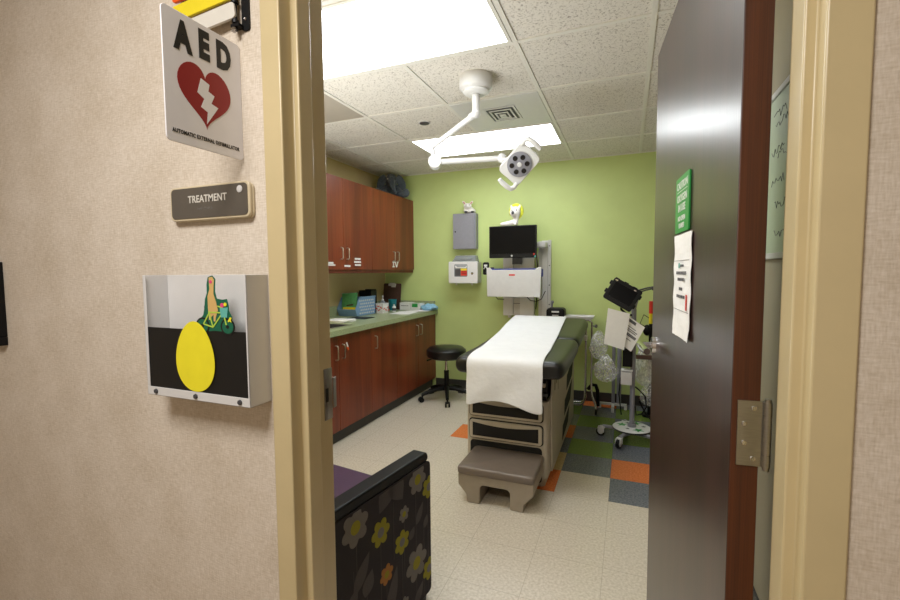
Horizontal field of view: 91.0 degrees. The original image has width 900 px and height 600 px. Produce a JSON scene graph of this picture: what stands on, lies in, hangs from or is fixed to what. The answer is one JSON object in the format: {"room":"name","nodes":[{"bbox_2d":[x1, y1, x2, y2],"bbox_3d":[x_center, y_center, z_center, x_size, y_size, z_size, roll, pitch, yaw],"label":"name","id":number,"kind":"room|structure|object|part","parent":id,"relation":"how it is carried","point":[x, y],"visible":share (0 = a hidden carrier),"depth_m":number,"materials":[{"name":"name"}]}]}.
{"room":"medical clinic hallway","nodes":[
{"label":"medical clinic hallway","id":0,"kind":"room"},
{"bbox_2d":[326,157,384,306],"bbox_3d":[-1.510,-0.162,3.563,0.100,2.521,3.717,1,4,22],"label":"wall","id":1,"kind":"structure","parent":0,"point":[339,283],"depth_m":4.61,"materials":[{"name":"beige paint"}]},
{"bbox_2d":[326,173,371,272],"bbox_3d":[-1.090,-0.644,3.894,0.418,0.819,0.920,1,4,22],"label":"upper cabinet","id":2,"kind":"object","parent":1,"relation":"attached to","point":[349,229],"visible":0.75,"depth_m":3.90,"materials":[{"name":"brown wood"}]},
{"bbox_3d":[-1.019,-0.642,3.618,0.020,0.786,0.457,1,4,22],"label":"door","id":3,"kind":"part","parent":2,"relation":"part of","materials":[{"name":"brown wood"}]},
{"bbox_3d":[-0.941,-0.247,3.861,0.018,0.030,0.920,1,4,22],"label":"light rail","id":4,"kind":"part","parent":2,"relation":"part of","materials":[{"name":"brown wood"}]},
{"bbox_3d":[-0.848,-0.671,4.043,0.020,0.786,0.457,1,4,22],"label":"door","id":5,"kind":"part","parent":2,"relation":"part of","materials":[{"name":"brown wood"}]},
{"bbox_2d":[329,300,434,316],"bbox_3d":[-0.897,0.126,4.097,0.650,0.100,2.303,1,4,22],"label":"trim","id":6,"kind":"structure","parent":1,"relation":"attached to","point":[333,310],"depth_m":4.39,"materials":[{"name":"green laminate"}]},
{"bbox_2d":[371,188,413,272],"bbox_3d":[-0.751,-0.701,4.738,0.418,0.819,0.902,1,4,22],"label":"upper cabinet","id":7,"kind":"object","parent":1,"relation":"attached to","point":[392,227],"visible":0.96,"depth_m":4.62,"materials":[{"name":"brown wood"}]},
{"bbox_3d":[-0.678,-0.699,4.467,0.020,0.786,0.452,1,4,22],"label":"door","id":8,"kind":"part","parent":7,"relation":"part of","materials":[{"name":"brown wood"}]},
{"bbox_3d":[-0.602,-0.304,4.704,0.018,0.030,0.902,1,4,22],"label":"light rail","id":9,"kind":"part","parent":7,"relation":"part of","materials":[{"name":"brown wood"}]},
{"bbox_2d":[375,173,409,197],"bbox_3d":[-0.649,-1.260,4.895,0.389,0.277,0.247,-1,4,-9],"label":"elephant","id":10,"kind":"object","parent":7,"relation":"on","point":[388,183],"visible":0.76,"depth_m":4.86},
{"bbox_3d":[-0.510,-0.727,4.885,0.020,0.786,0.444,1,4,22],"label":"door","id":11,"kind":"part","parent":7,"relation":"part of","materials":[{"name":"brown wood"}]},
{"bbox_2d":[0,0,899,599],"bbox_3d":[-0.297,0.042,1.008,5.100,2.421,0.135,1,4,22],"label":"wall","id":12,"kind":"structure","parent":0,"point":[111,488],"depth_m":1.15,"materials":[{"name":"paint"}]},
{"bbox_2d":[0,262,7,345],"bbox_3d":[-1.607,0.008,1.448,0.500,0.257,0.022,1,4,22],"label":"picture frame","id":13,"kind":"object","parent":12,"relation":"attached to","point":[3,322],"visible":1,"depth_m":1.36,"materials":[{"name":"black plastic"}]},
{"bbox_2d":[160,3,243,159],"bbox_3d":[-0.501,-0.423,0.891,0.029,0.244,0.176,1,4,22],"label":"sign","id":14,"kind":"object","parent":12,"relation":"attached to","point":[201,67],"visible":1,"depth_m":0.87,"materials":[{"name":"white plastic"}]},
{"bbox_2d":[142,274,271,407],"bbox_3d":[-0.558,0.083,1.007,0.319,0.281,0.066,1,4,22],"label":"file holder","id":15,"kind":"object","parent":12,"relation":"attached to","point":[207,337],"visible":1,"depth_m":0.98,"materials":[{"name":"white paint"}]},
{"bbox_3d":[-0.566,0.136,0.987,0.309,0.142,0.002,1,4,22],"label":"panel","id":16,"kind":"part","parent":15,"relation":"part of","materials":[{"name":"black plastic"}]},
{"bbox_2d":[172,0,250,32],"bbox_3d":[-0.528,-0.691,0.958,0.206,0.242,0.022,1,4,16],"label":"flags","id":17,"kind":"object","parent":12,"relation":"attached to","point":[227,12],"visible":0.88,"depth_m":0.95,"materials":[{"name":"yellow plastic"}]},
{"bbox_2d":[170,180,255,222],"bbox_3d":[-0.545,-0.222,1.007,0.249,0.080,0.018,1,4,22],"label":"plaque","id":18,"kind":"object","parent":12,"relation":"attached to","point":[229,200],"visible":1,"depth_m":0.99,"materials":[{"name":"brown plastic"}]},
{"bbox_2d":[259,0,875,599],"bbox_3d":[0.106,0.184,0.862,1.016,2.151,0.159,1,4,22],"label":"trim","id":19,"kind":"structure","parent":12,"relation":"attached to","point":[832,41],"depth_m":0.66,"materials":[{"name":"beige paint"}]},
{"bbox_3d":[-0.294,0.230,1.088,0.007,0.127,0.044,1,4,22],"label":"strike plate","id":20,"kind":"part","parent":19,"relation":"part of","materials":[{"name":"metal"}]},
{"bbox_2d":[636,0,774,599],"bbox_3d":[0.648,0.184,1.211,0.172,2.073,0.929,1,4,17],"label":"door","id":21,"kind":"structure","parent":12,"relation":"in","point":[711,428],"depth_m":0.91,"materials":[{"name":"brown wood"}]},
{"bbox_3d":[0.694,0.166,1.555,0.064,0.060,0.167,1,4,16],"label":"lever handle","id":22,"kind":"part","parent":21,"relation":"part of","materials":[{"name":"silver metal"}]},
{"bbox_2d":[672,230,692,342],"bbox_3d":[0.608,-0.037,1.165,0.008,0.272,0.200,1,4,16],"label":"paper notice","id":23,"kind":"object","parent":21,"relation":"attached to","point":[682,260],"visible":1,"depth_m":1.15,"materials":[{"name":"white paper"}]},
{"bbox_2d":[673,260,687,313],"bbox_3d":[0.607,-0.038,1.165,0.002,0.132,0.180,1,4,16],"label":"print","id":24,"kind":"object","parent":23,"relation":"attached to","point":[677,272],"depth_m":1.15},
{"bbox_2d":[675,169,690,233],"bbox_3d":[0.613,-0.254,1.166,0.005,0.148,0.160,1,4,17],"label":"safety sign","id":25,"kind":"object","parent":21,"relation":"attached to","point":[683,184],"visible":1,"depth_m":1.15,"materials":[{"name":"green plastic"}]},
{"bbox_2d":[333,387,649,599],"bbox_3d":[-0.003,1.196,1.904,5.486,0.001,6.706,1,4,22],"label":"floor","id":26,"kind":"structure","parent":0,"point":[582,534],"depth_m":2.42,"materials":[{"name":"tile"}]},
{"bbox_2d":[330,329,371,443],"bbox_3d":[-1.129,0.680,3.496,0.677,0.843,0.920,1,4,22],"label":"base cabinet","id":27,"kind":"object","parent":26,"relation":"on","point":[352,368],"visible":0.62,"depth_m":3.53,"materials":[{"name":"brown wood"}]},
{"bbox_3d":[-0.939,0.651,3.170,0.020,0.733,0.457,1,4,22],"label":"door","id":28,"kind":"part","parent":27,"relation":"part of","materials":[{"name":"brown wood"}]},
{"bbox_2d":[330,309,437,337],"bbox_3d":[-0.883,0.197,4.096,0.680,0.042,2.303,1,4,22],"label":"countertop","id":29,"kind":"structure","parent":27,"relation":"on","point":[381,319],"depth_m":4.03,"materials":[{"name":"green laminate"}]},
{"bbox_2d":[330,323,351,328],"bbox_3d":[-1.128,0.302,3.476,0.480,0.177,0.550,1,4,22],"label":"sink","id":30,"kind":"object","parent":29,"relation":"in","point":[332,326],"visible":0.17,"depth_m":3.66,"materials":[{"name":"metal"}]},
{"bbox_2d":[330,324,343,327],"bbox_3d":[-1.128,0.304,3.476,0.446,0.173,0.516,1,4,22],"label":"basin","id":31,"kind":"object","parent":30,"relation":"in","point":[331,325],"depth_m":3.67,"materials":[{"name":"grey metal"}]},
{"bbox_2d":[330,318,355,322],"bbox_3d":[-0.957,0.180,3.861,0.224,0.020,0.215,1,4,22],"label":"paper towels","id":32,"kind":"object","parent":29,"relation":"on","point":[335,320],"visible":0.81,"depth_m":3.81,"materials":[{"name":"white paper"}]},
{"bbox_2d":[337,296,375,315],"bbox_3d":[-0.945,0.057,4.489,0.224,0.188,0.367,1,4,22],"label":"storage bin","id":33,"kind":"object","parent":29,"relation":"on","point":[365,305],"visible":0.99,"depth_m":4.41,"materials":[{"name":"blue plastic"}]},
{"bbox_2d":[343,307,355,309],"bbox_3d":[-0.989,0.110,4.377,0.165,0.075,0.021,1,4,22],"label":"packet","id":34,"kind":"object","parent":33,"relation":"in","point":[348,308],"visible":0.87,"depth_m":4.37,"materials":[{"name":"paper"}]},
{"bbox_2d":[342,293,357,308],"bbox_3d":[-1.002,0.034,4.402,0.191,0.218,0.050,1,4,22],"label":"packet","id":35,"kind":"object","parent":33,"relation":"in","point":[348,299],"visible":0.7,"depth_m":4.40,"materials":[{"name":"green paper"}]},
{"bbox_2d":[360,299,373,313],"bbox_3d":[-0.838,0.063,4.474,0.001,0.145,0.276,1,4,22],"label":"print","id":36,"kind":"object","parent":33,"relation":"attached to","point":[366,305],"depth_m":4.47,"materials":[{"name":"white paper"}]},
{"bbox_2d":[351,316,374,318],"bbox_3d":[-0.841,0.169,4.172,0.200,0.004,0.170,1,4,22],"label":"tray","id":37,"kind":"object","parent":29,"relation":"on","point":[357,317],"visible":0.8,"depth_m":4.18,"materials":[{"name":"plastic"}]},
{"bbox_2d":[359,289,376,312],"bbox_3d":[-0.875,0.010,4.726,0.150,0.250,0.110,1,4,22],"label":"organizer box","id":38,"kind":"object","parent":29,"relation":"on","point":[367,292],"visible":0.35,"depth_m":4.70,"materials":[{"name":"black plastic"}]},
{"bbox_2d":[375,303,389,312],"bbox_3d":[-0.717,0.085,4.678,0.104,0.105,0.131,1,4,22],"label":"tub","id":39,"kind":"object","parent":29,"relation":"on","point":[380,307],"visible":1,"depth_m":4.63,"materials":[{"name":"white plastic"}]},
{"bbox_2d":[383,283,400,308],"bbox_3d":[-0.672,-0.047,5.134,0.230,0.307,0.040,1,4,22],"label":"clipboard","id":40,"kind":"object","parent":29,"relation":"on","point":[391,290],"visible":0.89,"depth_m":5.13,"materials":[{"name":"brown plastic"}]},
{"bbox_2d":[388,299,396,309],"bbox_3d":[-0.651,0.053,5.017,0.099,0.123,0.099,1,4,22],"label":"plastic cup","id":41,"kind":"object","parent":29,"relation":"on","point":[391,301],"visible":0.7,"depth_m":4.98,"materials":[{"name":"teal plastic"}]},
{"bbox_2d":[390,311,415,314],"bbox_3d":[-0.484,0.135,4.631,0.220,0.004,0.300,0,4,14],"label":"paper sheet","id":42,"kind":"object","parent":29,"relation":"on","point":[399,312],"visible":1,"depth_m":4.57,"materials":[{"name":"white paper"}]},
{"bbox_2d":[400,302,414,309],"bbox_3d":[-0.488,0.069,5.060,0.130,0.085,0.121,1,4,22],"label":"glove box","id":43,"kind":"object","parent":29,"relation":"on","point":[403,305],"visible":0.81,"depth_m":5.01,"materials":[{"name":"white cardboard"}]},
{"bbox_2d":[410,302,424,309],"bbox_3d":[-0.368,0.073,5.012,0.120,0.081,0.121,1,4,22],"label":"glove box","id":44,"kind":"object","parent":29,"relation":"on","point":[413,306],"visible":0.73,"depth_m":4.96,"materials":[{"name":"white cardboard"}]},
{"bbox_2d":[407,310,427,311],"bbox_3d":[-0.355,0.120,4.816,0.240,0.004,0.170,-3,5,-38],"label":"paper sheet","id":45,"kind":"object","parent":29,"relation":"on","point":[410,310],"visible":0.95,"depth_m":4.85,"materials":[{"name":"white paper"}]},
{"bbox_2d":[421,303,437,310],"bbox_3d":[-0.233,0.076,4.929,0.204,0.082,0.182,1,4,22],"label":"drape","id":46,"kind":"object","parent":29,"relation":"on","point":[430,307],"visible":0.99,"depth_m":4.86,"materials":[{"name":"blue fabric"}]},
{"bbox_2d":[333,450,430,599],"bbox_3d":[-0.529,0.758,1.681,0.702,0.911,0.634,2,4,30],"label":"armchair","id":47,"kind":"object","parent":26,"relation":"on","point":[383,518],"visible":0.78,"depth_m":1.54,"materials":[{"name":"fabric"}]},
{"bbox_3d":[-0.516,0.826,1.709,0.575,0.110,0.580,2,4,30],"label":"seat","id":48,"kind":"part","parent":47,"relation":"part of","materials":[{"name":"purple fabric"}]},
{"bbox_2d":[368,323,397,423],"bbox_3d":[-0.873,0.638,4.133,0.677,0.843,0.455,1,4,22],"label":"base cabinet","id":49,"kind":"object","parent":26,"relation":"on","point":[383,338],"visible":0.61,"depth_m":4.00,"materials":[{"name":"brown wood"}]},
{"bbox_2d":[394,314,435,407],"bbox_3d":[-0.619,0.595,4.766,0.677,0.843,0.912,1,4,22],"label":"base cabinet","id":50,"kind":"object","parent":26,"relation":"on","point":[415,374],"visible":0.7,"depth_m":4.58,"materials":[{"name":"brown wood"}]},
{"bbox_3d":[-0.427,0.566,4.442,0.020,0.733,0.455,1,4,22],"label":"door","id":51,"kind":"part","parent":50,"relation":"part of","materials":[{"name":"brown wood"}]},
{"bbox_3d":[-0.257,0.537,4.864,0.020,0.733,0.451,1,4,22],"label":"door","id":52,"kind":"part","parent":50,"relation":"part of","materials":[{"name":"brown wood"}]},
{"bbox_2d":[418,344,465,407],"bbox_3d":[-0.020,0.749,4.553,0.573,0.554,0.582,1,4,22],"label":"stool","id":53,"kind":"object","parent":26,"relation":"on","point":[442,352],"visible":0.9,"depth_m":4.46,"materials":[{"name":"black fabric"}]},
{"bbox_3d":[-0.166,0.924,4.515,0.254,0.091,0.056,-2,4,-20],"label":"leg","id":54,"kind":"part","parent":53,"relation":"part of","materials":[{"name":"black plastic"}]},
{"bbox_3d":[-0.038,0.532,4.538,0.410,0.119,0.410,1,4,22],"label":"seat","id":55,"kind":"part","parent":53,"relation":"part of","materials":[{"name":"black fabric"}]},
{"bbox_3d":[-0.030,0.929,4.423,0.056,0.091,0.254,-1,4,-2],"label":"leg","id":56,"kind":"part","parent":53,"relation":"part of","materials":[{"name":"black plastic"}]},
{"bbox_3d":[0.100,0.921,4.525,0.254,0.091,0.056,1,4,16],"label":"leg","id":57,"kind":"part","parent":53,"relation":"part of","materials":[{"name":"black plastic"}]},
{"bbox_2d":[456,318,587,512],"bbox_3d":[0.621,0.659,3.299,0.670,0.883,1.899,1,4,22],"label":"exam table","id":58,"kind":"object","parent":26,"relation":"on","point":[513,449],"visible":0.66,"depth_m":2.69,"materials":[{"name":"beige plastic"}]},
{"bbox_3d":[0.340,0.816,2.739,0.472,0.130,0.017,1,4,22],"label":"drawer","id":59,"kind":"part","parent":58,"relation":"part of","materials":[{"name":"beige plastic"}]},
{"bbox_3d":[0.339,0.678,2.730,0.472,0.118,0.017,1,4,22],"label":"drawer","id":60,"kind":"part","parent":58,"relation":"part of","materials":[{"name":"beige plastic"}]},
{"bbox_2d":[466,315,565,414],"bbox_3d":[0.578,0.396,3.375,0.480,0.383,1.767,1,4,19],"label":"paper","id":61,"kind":"object","parent":58,"relation":"on","point":[508,368],"visible":1,"depth_m":2.61,"materials":[{"name":"white paper"}]},
{"bbox_3d":[0.843,0.721,3.273,0.012,0.640,1.200,1,4,22],"label":"panel","id":62,"kind":"part","parent":58,"relation":"part of","materials":[{"name":"beige plastic"}]},
{"bbox_2d":[564,314,599,414],"bbox_3d":[1.245,0.597,4.205,0.343,0.882,0.364,1,4,22],"label":"stand","id":63,"kind":"object","parent":26,"relation":"on","point":[589,318],"visible":0.84,"depth_m":4.16,"materials":[{"name":"white paint"}]},
{"bbox_2d":[564,314,594,319],"bbox_3d":[1.248,0.164,4.261,0.268,0.025,0.206,1,4,22],"label":"tray","id":64,"kind":"object","parent":63,"relation":"on","point":[587,317],"depth_m":4.29,"materials":[{"name":"white paint"}]},
{"bbox_3d":[1.184,0.601,4.208,0.226,0.837,0.022,1,4,22],"label":"post","id":65,"kind":"part","parent":63,"relation":"part of","materials":[{"name":"silver metal"}]},
{"bbox_3d":[1.323,0.590,4.091,0.058,0.811,0.187,-1,4,-14],"label":"post","id":66,"kind":"part","parent":63,"relation":"part of","materials":[{"name":"silver metal"}]},
{"bbox_3d":[1.362,0.902,4.210,0.150,0.232,0.039,-2,4,-25],"label":"black leg","id":67,"kind":"part","parent":63,"relation":"part of","materials":[{"name":"plastic"}]},
{"bbox_2d":[599,320,626,412],"bbox_3d":[1.551,0.604,4.190,0.201,0.865,0.201,-2,4,-23],"label":"pole","id":68,"kind":"object","parent":26,"relation":"on","point":[612,403],"visible":0.72,"depth_m":4.17,"materials":[{"name":"grey metal"}]},
{"bbox_2d":[596,277,652,448],"bbox_3d":[1.410,0.454,3.413,0.510,1.266,0.567,-1,4,-11],"label":"stand","id":69,"kind":"object","parent":26,"relation":"on","point":[626,296],"visible":0.77,"depth_m":3.36,"materials":[{"name":"grey paint"}]},
{"bbox_3d":[1.296,1.013,3.489,0.176,0.040,0.040,1,4,27],"label":"leg","id":70,"kind":"part","parent":69,"relation":"part of","materials":[{"name":"grey paint"}]},
{"bbox_2d":[604,308,629,349],"bbox_3d":[1.243,0.216,3.294,0.182,0.311,0.017,0,4,14],"label":"paper sheet","id":71,"kind":"object","parent":69,"relation":"hanging from","point":[617,322],"visible":1,"depth_m":3.29,"materials":[{"name":"white paper"}]},
{"bbox_3d":[1.320,1.022,3.342,0.040,0.040,0.176,3,5,45],"label":"leg","id":72,"kind":"part","parent":69,"relation":"part of","materials":[{"name":"grey paint"}]},
{"bbox_2d":[625,317,644,350],"bbox_3d":[1.341,0.240,3.310,0.214,0.293,0.022,1,4,22],"label":"paper sheet","id":73,"kind":"object","parent":69,"relation":"hanging from","point":[634,330],"visible":0.57,"depth_m":3.30,"materials":[{"name":"white paper"}]},
{"bbox_2d":[626,318,636,340],"bbox_3d":[1.336,0.222,3.310,0.121,0.176,0.014,1,4,22],"label":"print","id":74,"kind":"object","parent":73,"relation":"attached to","point":[631,335],"depth_m":3.30},
{"bbox_3d":[1.468,1.023,3.319,0.040,0.040,0.176,-2,4,-27],"label":"leg","id":75,"kind":"part","parent":69,"relation":"part of","materials":[{"name":"grey paint"}]},
{"bbox_2d":[635,348,651,386],"bbox_3d":[1.563,0.516,3.549,0.194,0.370,0.151,1,4,22],"label":"plastic bag","id":76,"kind":"object","parent":69,"relation":"hanging from","point":[639,361],"visible":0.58,"depth_m":3.52,"materials":[{"name":"white"}]},
{"bbox_3d":[1.489,0.435,3.361,0.140,0.030,0.040,1,4,22],"label":"shelf arm","id":77,"kind":"part","parent":69,"relation":"part of"},
{"bbox_3d":[1.420,-0.050,3.332,0.274,0.118,0.085,0,4,3],"label":"arm","id":78,"kind":"part","parent":69,"relation":"part of","materials":[{"name":"grey plastic"}]},
{"bbox_2d":[640,301,652,417],"bbox_3d":[1.783,0.529,3.965,0.140,1.040,0.120,3,5,39],"label":"rod","id":79,"kind":"object","parent":26,"relation":"on","point":[647,330],"visible":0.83,"depth_m":3.94,"materials":[{"name":"black metal"}]},
{"bbox_2d":[324,0,677,175],"bbox_3d":[-0.013,-1.332,2.877,3.350,0.080,3.727,1,4,22],"label":"ceiling","id":80,"kind":"structure","parent":0,"point":[618,49],"depth_m":2.65,"materials":[{"name":"tile"}]},
{"bbox_2d":[324,94,363,122],"bbox_3d":[-0.985,-1.292,2.983,0.610,0.007,0.610,1,4,22],"label":"tile","id":81,"kind":"object","parent":80,"relation":"attached to","point":[335,111],"depth_m":3.05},
{"bbox_2d":[322,0,511,80],"bbox_3d":[-0.363,-1.234,2.079,1.193,0.010,0.584,1,4,22],"label":"recessed light","id":82,"kind":"object","parent":80,"relation":"in","point":[360,36],"visible":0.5,"depth_m":2.03,"materials":[{"name":"white plastic"}]},
{"bbox_2d":[418,120,429,125],"bbox_3d":[-0.190,-1.311,3.283,0.090,0.012,0.090,1,4,22],"label":"cap","id":83,"kind":"object","parent":80,"relation":"attached to","point":[423,122],"visible":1,"depth_m":3.27,"materials":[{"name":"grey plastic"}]},
{"bbox_2d":[428,69,541,190],"bbox_3d":[0.180,-0.960,2.573,0.698,0.628,0.281,0,4,13],"label":"lamp","id":84,"kind":"object","parent":80,"relation":"attached to","point":[475,84],"visible":1,"depth_m":2.57,"materials":[{"name":"white metal"}]},
{"bbox_3d":[0.013,-1.003,2.635,0.356,0.168,0.047,2,5,37],"label":"arm","id":85,"kind":"part","parent":84,"relation":"part of","materials":[{"name":"white paint"}]},
{"bbox_3d":[0.108,-0.852,2.691,0.412,0.037,0.037,0,4,12],"label":"arm","id":86,"kind":"part","parent":84,"relation":"part of","materials":[{"name":"white paint"}]},
{"bbox_2d":[409,122,562,156],"bbox_3d":[0.318,-1.347,3.773,1.193,0.010,0.584,1,4,22],"label":"recessed light","id":87,"kind":"object","parent":80,"relation":"in","point":[545,134],"visible":0.83,"depth_m":3.72,"materials":[{"name":"white plastic"}]},
{"bbox_2d":[322,0,675,176],"bbox_3d":[-0.011,-1.290,2.884,3.150,0.008,3.717,1,4,22],"label":"ceiling grid","id":88,"kind":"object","parent":80,"relation":"attached to","point":[655,3],"depth_m":2.71,"materials":[{"name":"white metal"}]},
{"bbox_2d":[449,91,551,130],"bbox_3d":[0.373,-1.298,3.095,0.584,0.021,0.584,1,4,22],"label":"ceiling vent","id":89,"kind":"object","parent":80,"relation":"in","point":[526,108],"visible":0.98,"depth_m":3.04,"materials":[{"name":"white metal"}]},
{"bbox_2d":[483,105,522,122],"bbox_3d":[0.373,-1.294,3.095,0.216,0.014,0.270,1,4,22],"label":"grille","id":90,"kind":"object","parent":89,"relation":"attached to","point":[504,113],"depth_m":3.07,"materials":[{"name":"white metal"}]},
{"bbox_2d":[385,152,655,395],"bbox_3d":[0.709,-0.253,4.725,3.350,2.521,0.100,1,4,22],"label":"wall","id":91,"kind":"structure","parent":0,"point":[597,214],"depth_m":4.49,"materials":[{"name":"green paint"}]},
{"bbox_2d":[449,255,480,284],"bbox_3d":[0.166,-0.323,4.793,0.330,0.320,0.170,1,4,22],"label":"sharps container","id":92,"kind":"object","parent":91,"relation":"attached to","point":[463,268],"visible":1,"depth_m":4.73,"materials":[{"name":"white plastic"}]},
{"bbox_2d":[453,213,477,248],"bbox_3d":[0.169,-0.743,4.797,0.254,0.379,0.108,1,4,22],"label":"cabinet","id":93,"kind":"object","parent":91,"relation":"attached to","point":[465,225],"depth_m":4.75,"materials":[{"name":"grey metal"}]},
{"bbox_2d":[462,201,475,212],"bbox_3d":[0.205,-0.997,4.755,0.146,0.135,0.114,0,4,2],"label":"lamb","id":94,"kind":"object","parent":93,"relation":"on","point":[468,208],"visible":0.98,"depth_m":4.73,"materials":[{"name":"white fabric"}]},
{"bbox_2d":[483,262,493,274],"bbox_3d":[0.407,-0.331,4.651,0.065,0.130,0.253,1,4,22],"label":"barcode scanner","id":95,"kind":"object","parent":91,"relation":"attached to","point":[485,264],"visible":0.75,"depth_m":4.55,"materials":[{"name":"black plastic"}]},
{"bbox_2d":[487,258,545,317],"bbox_3d":[0.687,-0.121,4.517,0.557,0.635,0.318,1,4,22],"label":"station","id":96,"kind":"object","parent":91,"relation":"attached to","point":[518,285],"visible":0.83,"depth_m":4.42,"materials":[{"name":"grey plastic"}]},
{"bbox_3d":[0.626,-0.175,4.373,0.550,0.292,0.012,1,4,22],"label":"panel","id":97,"kind":"part","parent":96,"relation":"part of","materials":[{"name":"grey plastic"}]},
{"bbox_2d":[436,378,646,405],"bbox_3d":[0.999,0.964,4.631,2.500,0.100,0.008,1,4,22],"label":"baseboard","id":98,"kind":"structure","parent":91,"relation":"attached to","point":[578,394],"depth_m":4.44,"materials":[{"name":"grey rubber"}]},
{"bbox_2d":[535,240,550,315],"bbox_3d":[0.876,-0.103,4.479,0.250,1.010,0.250,1,4,22],"label":"rail","id":99,"kind":"object","parent":91,"relation":"attached to","point":[544,252],"visible":0.67,"depth_m":4.53,"materials":[{"name":"grey plastic"}]},
{"bbox_2d":[489,225,536,263],"bbox_3d":[0.653,-0.550,4.459,0.476,0.378,0.217,1,4,22],"label":"wall monitor","id":100,"kind":"object","parent":99,"relation":"attached to","point":[517,242],"visible":1,"depth_m":4.36,"materials":[{"name":"black plastic"}]},
{"bbox_2d":[500,203,523,225],"bbox_3d":[0.605,-0.842,4.341,0.227,0.218,0.113,0,4,14],"label":"plush unicorn","id":101,"kind":"object","parent":100,"relation":"on","point":[516,210],"visible":1,"depth_m":4.33,"materials":[{"name":"white fabric"}]},
{"bbox_3d":[0.855,-0.364,4.455,0.220,0.436,0.222,1,4,22],"label":"swing arm","id":102,"kind":"part","parent":99,"relation":"part of","materials":[{"name":"grey plastic"}]},
{"bbox_2d":[546,300,565,316],"bbox_3d":[1.070,0.112,4.420,0.176,0.216,0.241,1,4,22],"label":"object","id":103,"kind":"object","parent":91,"relation":"attached to","point":[552,311],"visible":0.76,"depth_m":4.32,"materials":[{"name":"black plastic"}]},
{"bbox_2d":[753,0,792,599],"bbox_3d":[1.506,-0.108,2.353,0.100,2.521,3.717,1,4,22],"label":"wall","id":104,"kind":"structure","parent":0,"point":[782,26],"depth_m":1.55,"materials":[{"name":"grey paint"}]},
{"bbox_2d":[753,586,758,599],"bbox_3d":[1.464,1.100,2.447,0.008,0.100,3.709,1,4,22],"label":"baseboard","id":105,"kind":"structure","parent":104,"relation":"attached to","point":[755,597],"depth_m":1.66,"materials":[{"name":"grey rubber"}]},
{"bbox_2d":[766,75,789,259],"bbox_3d":[1.029,-0.409,1.308,0.018,0.564,0.920,1,4,22],"label":"whiteboard","id":106,"kind":"object","parent":104,"relation":"attached to","point":[778,133],"visible":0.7,"depth_m":1.47,"materials":[{"name":"grey plastic"}]}
]}

